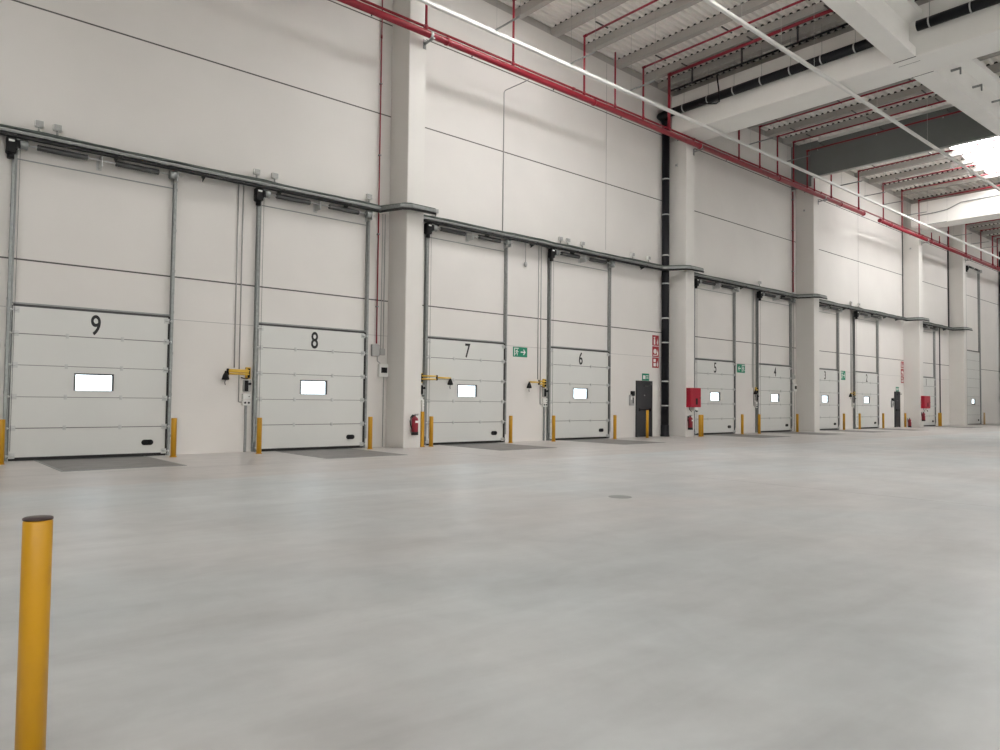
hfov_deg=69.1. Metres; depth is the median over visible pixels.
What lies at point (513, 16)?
pipe
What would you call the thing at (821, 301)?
cable tray
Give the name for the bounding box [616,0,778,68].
roof purlin
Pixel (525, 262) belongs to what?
wall sensor
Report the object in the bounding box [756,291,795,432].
door
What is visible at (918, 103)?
roof purlin
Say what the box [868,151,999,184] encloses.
roof purlin
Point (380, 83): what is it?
pipe
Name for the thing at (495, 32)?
cable trunking
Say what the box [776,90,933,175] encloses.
pipe
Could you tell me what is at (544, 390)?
electrical conduit
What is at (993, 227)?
pipe
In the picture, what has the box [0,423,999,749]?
floor
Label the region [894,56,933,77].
joint
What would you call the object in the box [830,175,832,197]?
pipe
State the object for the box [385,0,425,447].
column
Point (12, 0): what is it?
joint
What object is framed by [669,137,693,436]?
column
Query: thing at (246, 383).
electrical conduit
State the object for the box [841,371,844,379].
exit sign
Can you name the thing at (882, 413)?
bollard
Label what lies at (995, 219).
pipe
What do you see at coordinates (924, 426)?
dock leveler
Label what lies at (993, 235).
pipe
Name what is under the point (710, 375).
door
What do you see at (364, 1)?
sprinkler feed
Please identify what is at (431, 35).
pipe
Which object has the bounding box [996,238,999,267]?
pipe
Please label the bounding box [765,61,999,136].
roof purlin
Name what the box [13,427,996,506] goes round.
joint
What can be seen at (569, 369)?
door
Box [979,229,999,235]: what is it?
roof purlin
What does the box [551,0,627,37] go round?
roof purlin
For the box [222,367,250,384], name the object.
light
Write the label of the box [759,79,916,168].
pipe
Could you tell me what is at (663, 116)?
drain pipe
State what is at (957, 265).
column
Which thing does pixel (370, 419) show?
bollard
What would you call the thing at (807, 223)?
column
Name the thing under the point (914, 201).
roof purlin
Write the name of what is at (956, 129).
curtain
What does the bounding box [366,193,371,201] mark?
junction box
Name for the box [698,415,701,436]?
bollard
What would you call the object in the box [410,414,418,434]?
fire extinguisher
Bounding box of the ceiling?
[499,0,999,238]
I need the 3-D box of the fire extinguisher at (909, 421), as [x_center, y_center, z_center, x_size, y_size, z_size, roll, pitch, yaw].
[24.347,2.827,43.131,0.206,0.562,0.260,0,-2,9]
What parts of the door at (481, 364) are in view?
guide rail, motor, panel, panel, panel, panel, panel, bearing plate, guide rail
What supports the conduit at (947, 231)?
attached to the wall
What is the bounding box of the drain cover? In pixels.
[608,495,631,497]
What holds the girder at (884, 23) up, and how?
attached to the roof beam at (976, 34)
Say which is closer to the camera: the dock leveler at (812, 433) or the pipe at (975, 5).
the pipe at (975, 5)
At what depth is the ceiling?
25.22 m
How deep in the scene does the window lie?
36.63 m
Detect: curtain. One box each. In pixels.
[791,104,997,189]
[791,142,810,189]
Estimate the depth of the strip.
26.46 m
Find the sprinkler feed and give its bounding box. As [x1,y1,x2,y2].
[360,0,999,267]
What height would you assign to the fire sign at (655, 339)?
0.400 m
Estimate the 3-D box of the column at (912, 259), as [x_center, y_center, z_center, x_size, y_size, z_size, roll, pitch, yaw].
[25.033,-2.853,44.000,0.550,12.000,0.900,2,-3,-41]
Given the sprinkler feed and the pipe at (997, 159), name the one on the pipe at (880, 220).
the pipe at (997, 159)
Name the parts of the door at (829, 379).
panel, panel, panel, panel, panel, guide rail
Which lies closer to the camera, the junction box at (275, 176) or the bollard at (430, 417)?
the junction box at (275, 176)
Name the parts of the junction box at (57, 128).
box lid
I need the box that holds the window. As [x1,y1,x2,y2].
[952,136,999,172]
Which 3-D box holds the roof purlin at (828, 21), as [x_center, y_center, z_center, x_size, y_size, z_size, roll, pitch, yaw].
[21.328,-11.842,11.323,0.280,0.335,46.200,2,-3,-41]
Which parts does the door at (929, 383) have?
panel, panel, panel, panel, panel, guide rail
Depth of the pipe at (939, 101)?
30.83 m
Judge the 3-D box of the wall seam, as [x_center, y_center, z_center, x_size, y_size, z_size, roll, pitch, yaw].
[1.716,-6.268,24.493,82.220,10.801,0.004,2,-3,-41]
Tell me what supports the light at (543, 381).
attached to the wall
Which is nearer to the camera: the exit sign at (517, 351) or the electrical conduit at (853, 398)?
the exit sign at (517, 351)
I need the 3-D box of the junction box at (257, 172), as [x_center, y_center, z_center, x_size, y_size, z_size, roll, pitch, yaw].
[-5.920,-4.902,17.671,0.160,0.220,0.108,2,-3,-41]
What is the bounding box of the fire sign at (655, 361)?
[652,357,658,367]
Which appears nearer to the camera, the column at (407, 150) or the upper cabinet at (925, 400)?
the column at (407, 150)
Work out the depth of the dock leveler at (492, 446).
20.61 m
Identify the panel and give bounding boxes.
[371,214,387,446]
[629,391,634,405]
[792,303,796,430]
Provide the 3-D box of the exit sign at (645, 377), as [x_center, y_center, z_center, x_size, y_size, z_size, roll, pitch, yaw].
[5.543,0.081,27.635,0.420,0.270,0.015,2,-3,-41]
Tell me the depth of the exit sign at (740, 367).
32.05 m
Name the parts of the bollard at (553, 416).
post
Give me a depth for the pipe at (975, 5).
20.45 m
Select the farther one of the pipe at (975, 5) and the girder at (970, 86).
the girder at (970, 86)
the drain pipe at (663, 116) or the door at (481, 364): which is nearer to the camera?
the door at (481, 364)
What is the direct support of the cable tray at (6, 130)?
attached to the wall
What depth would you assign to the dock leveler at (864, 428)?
39.09 m
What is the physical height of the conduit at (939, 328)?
6.440 m
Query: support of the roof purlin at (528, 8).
attached to the ceiling
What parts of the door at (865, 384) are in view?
guide rail, motor, panel, panel, panel, panel, panel, guide rail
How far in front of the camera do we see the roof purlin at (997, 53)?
29.45 m
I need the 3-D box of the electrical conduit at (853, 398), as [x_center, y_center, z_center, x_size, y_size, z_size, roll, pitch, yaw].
[19.138,-0.304,39.332,0.415,6.440,0.135,2,-3,-41]
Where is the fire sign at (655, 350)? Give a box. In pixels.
[652,346,658,356]
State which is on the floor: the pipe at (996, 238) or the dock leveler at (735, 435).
the dock leveler at (735, 435)
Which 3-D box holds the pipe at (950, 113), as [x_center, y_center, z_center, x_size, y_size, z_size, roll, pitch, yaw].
[16.969,-9.728,30.946,0.600,1.870,8.053,2,-3,-41]
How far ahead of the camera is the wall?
19.91 m
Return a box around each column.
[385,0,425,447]
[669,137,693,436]
[796,177,819,431]
[903,228,923,426]
[949,224,966,425]
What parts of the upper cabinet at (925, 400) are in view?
cabinet door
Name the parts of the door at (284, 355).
guide rail, motor, panel, panel, panel, panel, panel, bearing plate, lift handle, guide rail, bearing plate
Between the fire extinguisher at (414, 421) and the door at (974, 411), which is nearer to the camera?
the fire extinguisher at (414, 421)
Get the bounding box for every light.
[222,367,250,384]
[421,373,452,384]
[527,379,545,387]
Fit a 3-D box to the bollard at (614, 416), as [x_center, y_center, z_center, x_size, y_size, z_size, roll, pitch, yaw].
[4.048,1.835,25.578,0.152,0.845,0.152,2,-3,-41]
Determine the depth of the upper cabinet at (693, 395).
27.81 m
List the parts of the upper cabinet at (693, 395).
cabinet door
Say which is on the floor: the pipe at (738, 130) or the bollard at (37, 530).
the bollard at (37, 530)
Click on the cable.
(999, 194)
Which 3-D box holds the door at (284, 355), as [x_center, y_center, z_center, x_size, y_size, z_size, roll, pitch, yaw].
[-4.732,-1.295,18.559,3.325,6.400,0.340,2,-3,-41]
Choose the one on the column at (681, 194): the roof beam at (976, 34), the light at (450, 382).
the roof beam at (976, 34)
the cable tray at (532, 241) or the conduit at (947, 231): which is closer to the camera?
the cable tray at (532, 241)
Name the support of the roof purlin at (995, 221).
attached to the ceiling
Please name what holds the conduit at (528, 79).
attached to the wall
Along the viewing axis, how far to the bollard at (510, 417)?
22.44 m
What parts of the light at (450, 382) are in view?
arm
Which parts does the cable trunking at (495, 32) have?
support arm, support arm, support arm, support arm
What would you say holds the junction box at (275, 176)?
attached to the cable tray at (6, 130)
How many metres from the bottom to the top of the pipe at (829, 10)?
2.200 m
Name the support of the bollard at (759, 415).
on the floor
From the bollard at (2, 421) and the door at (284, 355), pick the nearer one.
the bollard at (2, 421)
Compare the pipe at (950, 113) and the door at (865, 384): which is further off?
the door at (865, 384)
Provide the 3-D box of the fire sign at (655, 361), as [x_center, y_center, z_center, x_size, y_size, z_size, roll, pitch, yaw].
[6.011,-0.474,28.054,0.400,0.400,0.015,2,-3,-41]
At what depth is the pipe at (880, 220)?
44.31 m
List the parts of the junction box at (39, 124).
box lid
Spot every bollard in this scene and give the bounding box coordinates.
[0,419,4,464]
[14,515,53,749]
[170,418,176,456]
[255,418,261,453]
[367,417,372,448]
[428,416,433,446]
[508,416,512,442]
[551,415,555,441]
[613,415,616,438]
[646,410,648,437]
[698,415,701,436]
[702,415,703,435]
[741,414,743,433]
[757,414,760,433]
[796,414,798,431]
[843,414,844,429]
[858,413,860,428]
[882,413,883,427]
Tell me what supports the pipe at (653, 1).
on the pipe at (431, 35)
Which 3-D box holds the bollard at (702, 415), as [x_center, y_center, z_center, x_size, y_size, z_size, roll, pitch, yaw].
[7.931,1.983,28.499,0.152,0.845,0.152,2,-3,-41]
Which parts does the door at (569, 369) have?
guide rail, motor, panel, panel, panel, panel, panel, bearing plate, guide rail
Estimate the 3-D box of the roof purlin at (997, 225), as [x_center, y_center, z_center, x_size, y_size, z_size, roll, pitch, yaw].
[49.344,-11.052,35.558,0.280,0.335,46.200,2,-3,-41]
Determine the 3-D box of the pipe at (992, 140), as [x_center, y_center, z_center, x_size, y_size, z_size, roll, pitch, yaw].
[21.003,-9.672,34.767,0.600,2.120,7.553,2,-3,-41]
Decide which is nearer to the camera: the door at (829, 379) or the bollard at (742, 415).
the bollard at (742, 415)
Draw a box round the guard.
[420,400,424,446]
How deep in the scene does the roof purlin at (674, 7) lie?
23.98 m
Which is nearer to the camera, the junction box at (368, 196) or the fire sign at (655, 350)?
the junction box at (368, 196)
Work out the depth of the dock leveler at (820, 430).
35.70 m
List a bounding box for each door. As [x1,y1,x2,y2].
[3,136,182,460]
[251,188,374,451]
[422,223,512,444]
[546,248,615,440]
[635,381,652,436]
[694,278,739,434]
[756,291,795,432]
[819,304,842,429]
[852,311,881,428]
[894,391,901,426]
[923,325,937,425]
[966,265,981,424]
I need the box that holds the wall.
[0,0,999,460]
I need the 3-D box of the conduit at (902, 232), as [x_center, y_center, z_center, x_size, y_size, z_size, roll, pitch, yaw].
[24.514,-6.654,44.204,0.060,6.400,0.060,2,-3,-41]
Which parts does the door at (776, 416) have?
guide rail, motor, panel, panel, panel, panel, panel, bearing plate, guide rail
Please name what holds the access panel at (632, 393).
attached to the wall
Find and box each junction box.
[34,119,43,130]
[53,124,62,134]
[253,168,260,177]
[271,172,278,181]
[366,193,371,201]
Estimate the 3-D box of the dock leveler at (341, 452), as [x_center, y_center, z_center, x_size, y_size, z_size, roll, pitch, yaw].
[-3.869,1.875,17.472,2.080,0.007,2.790,2,-3,-41]
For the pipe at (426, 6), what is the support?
on the pipe at (431, 35)
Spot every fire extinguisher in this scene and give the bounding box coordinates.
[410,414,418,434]
[687,415,692,429]
[907,418,911,426]
[921,412,925,420]
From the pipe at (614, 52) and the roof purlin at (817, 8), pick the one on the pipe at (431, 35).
the pipe at (614, 52)
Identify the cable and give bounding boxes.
[917,194,999,215]
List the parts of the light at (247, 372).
arm, arm, wall plate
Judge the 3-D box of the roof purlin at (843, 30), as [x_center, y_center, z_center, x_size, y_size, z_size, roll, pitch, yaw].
[22.198,-11.808,12.075,0.280,0.335,46.200,2,-3,-41]
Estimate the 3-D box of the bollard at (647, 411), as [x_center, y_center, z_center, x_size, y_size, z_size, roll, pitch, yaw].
[5.410,1.799,26.665,0.136,1.025,0.136,2,-3,-41]
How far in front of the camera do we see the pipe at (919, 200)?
42.43 m
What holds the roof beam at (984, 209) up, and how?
on the column at (912, 259)
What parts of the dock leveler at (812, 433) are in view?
deck plate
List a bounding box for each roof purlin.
[515,0,553,18]
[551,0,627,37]
[585,0,702,53]
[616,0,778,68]
[644,0,830,82]
[657,12,844,90]
[675,0,932,95]
[747,51,999,129]
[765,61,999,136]
[782,76,999,144]
[854,140,999,177]
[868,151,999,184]
[881,162,999,190]
[893,171,999,196]
[911,182,999,203]
[966,219,999,226]
[970,223,999,231]
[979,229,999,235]
[987,233,999,238]
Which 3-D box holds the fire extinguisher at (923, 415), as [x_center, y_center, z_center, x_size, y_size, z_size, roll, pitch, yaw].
[25.273,2.468,43.302,0.206,0.562,0.260,0,-2,9]
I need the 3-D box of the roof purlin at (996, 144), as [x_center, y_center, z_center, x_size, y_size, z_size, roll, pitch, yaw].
[34.751,-11.540,22.936,0.280,0.335,46.200,2,-3,-41]
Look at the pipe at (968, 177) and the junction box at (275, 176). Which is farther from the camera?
the pipe at (968, 177)
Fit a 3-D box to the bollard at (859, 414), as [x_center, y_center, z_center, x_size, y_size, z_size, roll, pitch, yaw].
[19.286,2.483,38.926,0.152,0.845,0.152,2,-3,-41]
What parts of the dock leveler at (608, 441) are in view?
deck plate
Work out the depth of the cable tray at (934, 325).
47.97 m
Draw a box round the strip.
[483,0,999,243]
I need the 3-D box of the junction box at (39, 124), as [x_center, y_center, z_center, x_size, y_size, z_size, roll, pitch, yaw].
[-9.338,-5.046,14.716,0.160,0.220,0.108,2,-3,-41]
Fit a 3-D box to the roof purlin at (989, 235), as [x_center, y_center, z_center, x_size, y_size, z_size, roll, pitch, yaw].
[52.167,-10.964,38.000,0.280,0.335,46.200,2,-3,-41]
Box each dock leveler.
[34,456,186,471]
[276,448,405,458]
[444,443,555,450]
[563,438,665,444]
[706,434,790,437]
[766,431,837,434]
[820,430,886,432]
[864,428,919,430]
[924,426,981,427]
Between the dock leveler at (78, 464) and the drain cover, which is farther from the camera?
the dock leveler at (78, 464)
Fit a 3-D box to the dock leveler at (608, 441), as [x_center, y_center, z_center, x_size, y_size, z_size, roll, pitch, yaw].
[3.691,2.194,24.009,2.080,0.007,2.790,2,-3,-41]
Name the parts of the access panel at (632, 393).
panel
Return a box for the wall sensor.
[524,243,526,266]
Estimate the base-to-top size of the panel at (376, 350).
6.440 m
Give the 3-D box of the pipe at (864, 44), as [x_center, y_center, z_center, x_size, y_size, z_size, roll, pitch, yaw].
[9.083,-10.514,24.666,0.605,1.546,7.550,2,-3,-41]
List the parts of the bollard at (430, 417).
post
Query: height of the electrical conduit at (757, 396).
6.440 m
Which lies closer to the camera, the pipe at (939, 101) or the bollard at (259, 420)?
the bollard at (259, 420)
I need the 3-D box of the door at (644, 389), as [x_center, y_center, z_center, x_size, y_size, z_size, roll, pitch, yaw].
[5.510,1.279,27.432,0.940,2.120,0.232,2,-3,-41]
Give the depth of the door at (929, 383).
46.77 m
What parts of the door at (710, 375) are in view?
guide rail, motor, panel, panel, panel, panel, bearing plate, panel, guide rail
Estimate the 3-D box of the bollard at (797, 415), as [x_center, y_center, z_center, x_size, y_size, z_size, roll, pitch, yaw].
[13.937,2.248,34.023,0.152,0.845,0.152,2,-3,-41]
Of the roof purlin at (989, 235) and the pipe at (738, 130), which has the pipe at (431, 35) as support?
the pipe at (738, 130)
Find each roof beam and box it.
[672,0,999,141]
[911,189,999,230]
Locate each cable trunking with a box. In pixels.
[417,0,999,258]
[703,0,999,190]
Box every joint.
[0,0,999,371]
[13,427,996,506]
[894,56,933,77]
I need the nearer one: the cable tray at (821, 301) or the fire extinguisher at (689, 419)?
the fire extinguisher at (689, 419)
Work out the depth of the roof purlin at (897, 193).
41.69 m
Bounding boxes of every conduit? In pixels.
[502,79,528,230]
[902,232,903,316]
[939,328,940,412]
[947,231,949,326]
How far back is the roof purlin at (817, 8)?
24.99 m
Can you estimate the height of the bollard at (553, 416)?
0.845 m
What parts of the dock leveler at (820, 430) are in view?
deck plate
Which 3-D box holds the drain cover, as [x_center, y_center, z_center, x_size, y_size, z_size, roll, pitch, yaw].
[1.650,1.673,9.972,0.320,0.004,0.320,2,-3,-41]
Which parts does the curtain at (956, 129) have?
head rail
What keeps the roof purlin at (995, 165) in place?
attached to the ceiling
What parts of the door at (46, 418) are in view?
guide rail, motor, panel, panel, panel, panel, panel, bearing plate, lift handle, guide rail, bearing plate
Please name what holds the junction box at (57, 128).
attached to the cable tray at (6, 130)
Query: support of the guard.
on the floor
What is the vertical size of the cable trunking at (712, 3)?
2.534 m
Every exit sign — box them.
[513,347,526,356]
[642,373,648,380]
[737,364,744,372]
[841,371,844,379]
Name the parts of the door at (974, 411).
guide rail, panel, panel, panel, panel, panel, panel, panel, panel, guide rail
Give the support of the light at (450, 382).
attached to the wall
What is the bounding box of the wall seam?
[3,66,944,379]
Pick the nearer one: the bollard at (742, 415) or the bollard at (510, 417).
the bollard at (510, 417)
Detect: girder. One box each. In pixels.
[821,0,921,62]
[914,58,999,136]
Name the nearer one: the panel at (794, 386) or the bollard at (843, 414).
the panel at (794, 386)
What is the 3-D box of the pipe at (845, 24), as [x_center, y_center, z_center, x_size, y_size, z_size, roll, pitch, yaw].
[8.840,-11.043,24.502,0.070,0.640,7.500,2,-3,-41]
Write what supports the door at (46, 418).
in the wall
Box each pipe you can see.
[337,0,865,215]
[375,0,382,343]
[424,4,427,28]
[511,0,515,65]
[583,0,662,94]
[614,52,615,107]
[642,0,809,119]
[657,107,674,436]
[667,4,833,130]
[671,23,848,90]
[674,36,873,112]
[738,130,739,159]
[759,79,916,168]
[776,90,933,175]
[791,191,793,291]
[792,98,945,181]
[806,109,961,187]
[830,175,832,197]
[858,138,999,209]
[878,218,999,270]
[882,159,999,219]
[901,171,999,227]
[915,0,999,30]
[918,185,999,234]
[965,219,999,253]
[980,227,999,260]
[991,235,999,265]
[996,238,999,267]
[999,251,999,315]
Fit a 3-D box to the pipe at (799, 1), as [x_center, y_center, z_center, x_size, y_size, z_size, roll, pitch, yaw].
[7.396,-10.173,23.330,0.600,2.000,7.053,2,-3,-41]
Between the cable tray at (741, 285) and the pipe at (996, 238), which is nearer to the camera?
the cable tray at (741, 285)
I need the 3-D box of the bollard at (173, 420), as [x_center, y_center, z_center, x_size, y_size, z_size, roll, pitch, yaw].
[-7.100,1.359,15.793,0.152,0.845,0.152,2,-3,-41]
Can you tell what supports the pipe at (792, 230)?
attached to the wall
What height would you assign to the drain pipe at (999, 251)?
13.400 m
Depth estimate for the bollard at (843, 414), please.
37.64 m
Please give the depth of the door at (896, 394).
43.16 m
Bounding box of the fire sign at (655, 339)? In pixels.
[652,335,658,345]
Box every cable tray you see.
[0,124,436,214]
[424,214,703,272]
[694,272,827,298]
[819,299,928,321]
[923,321,972,330]
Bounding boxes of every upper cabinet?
[686,388,700,411]
[921,396,930,411]

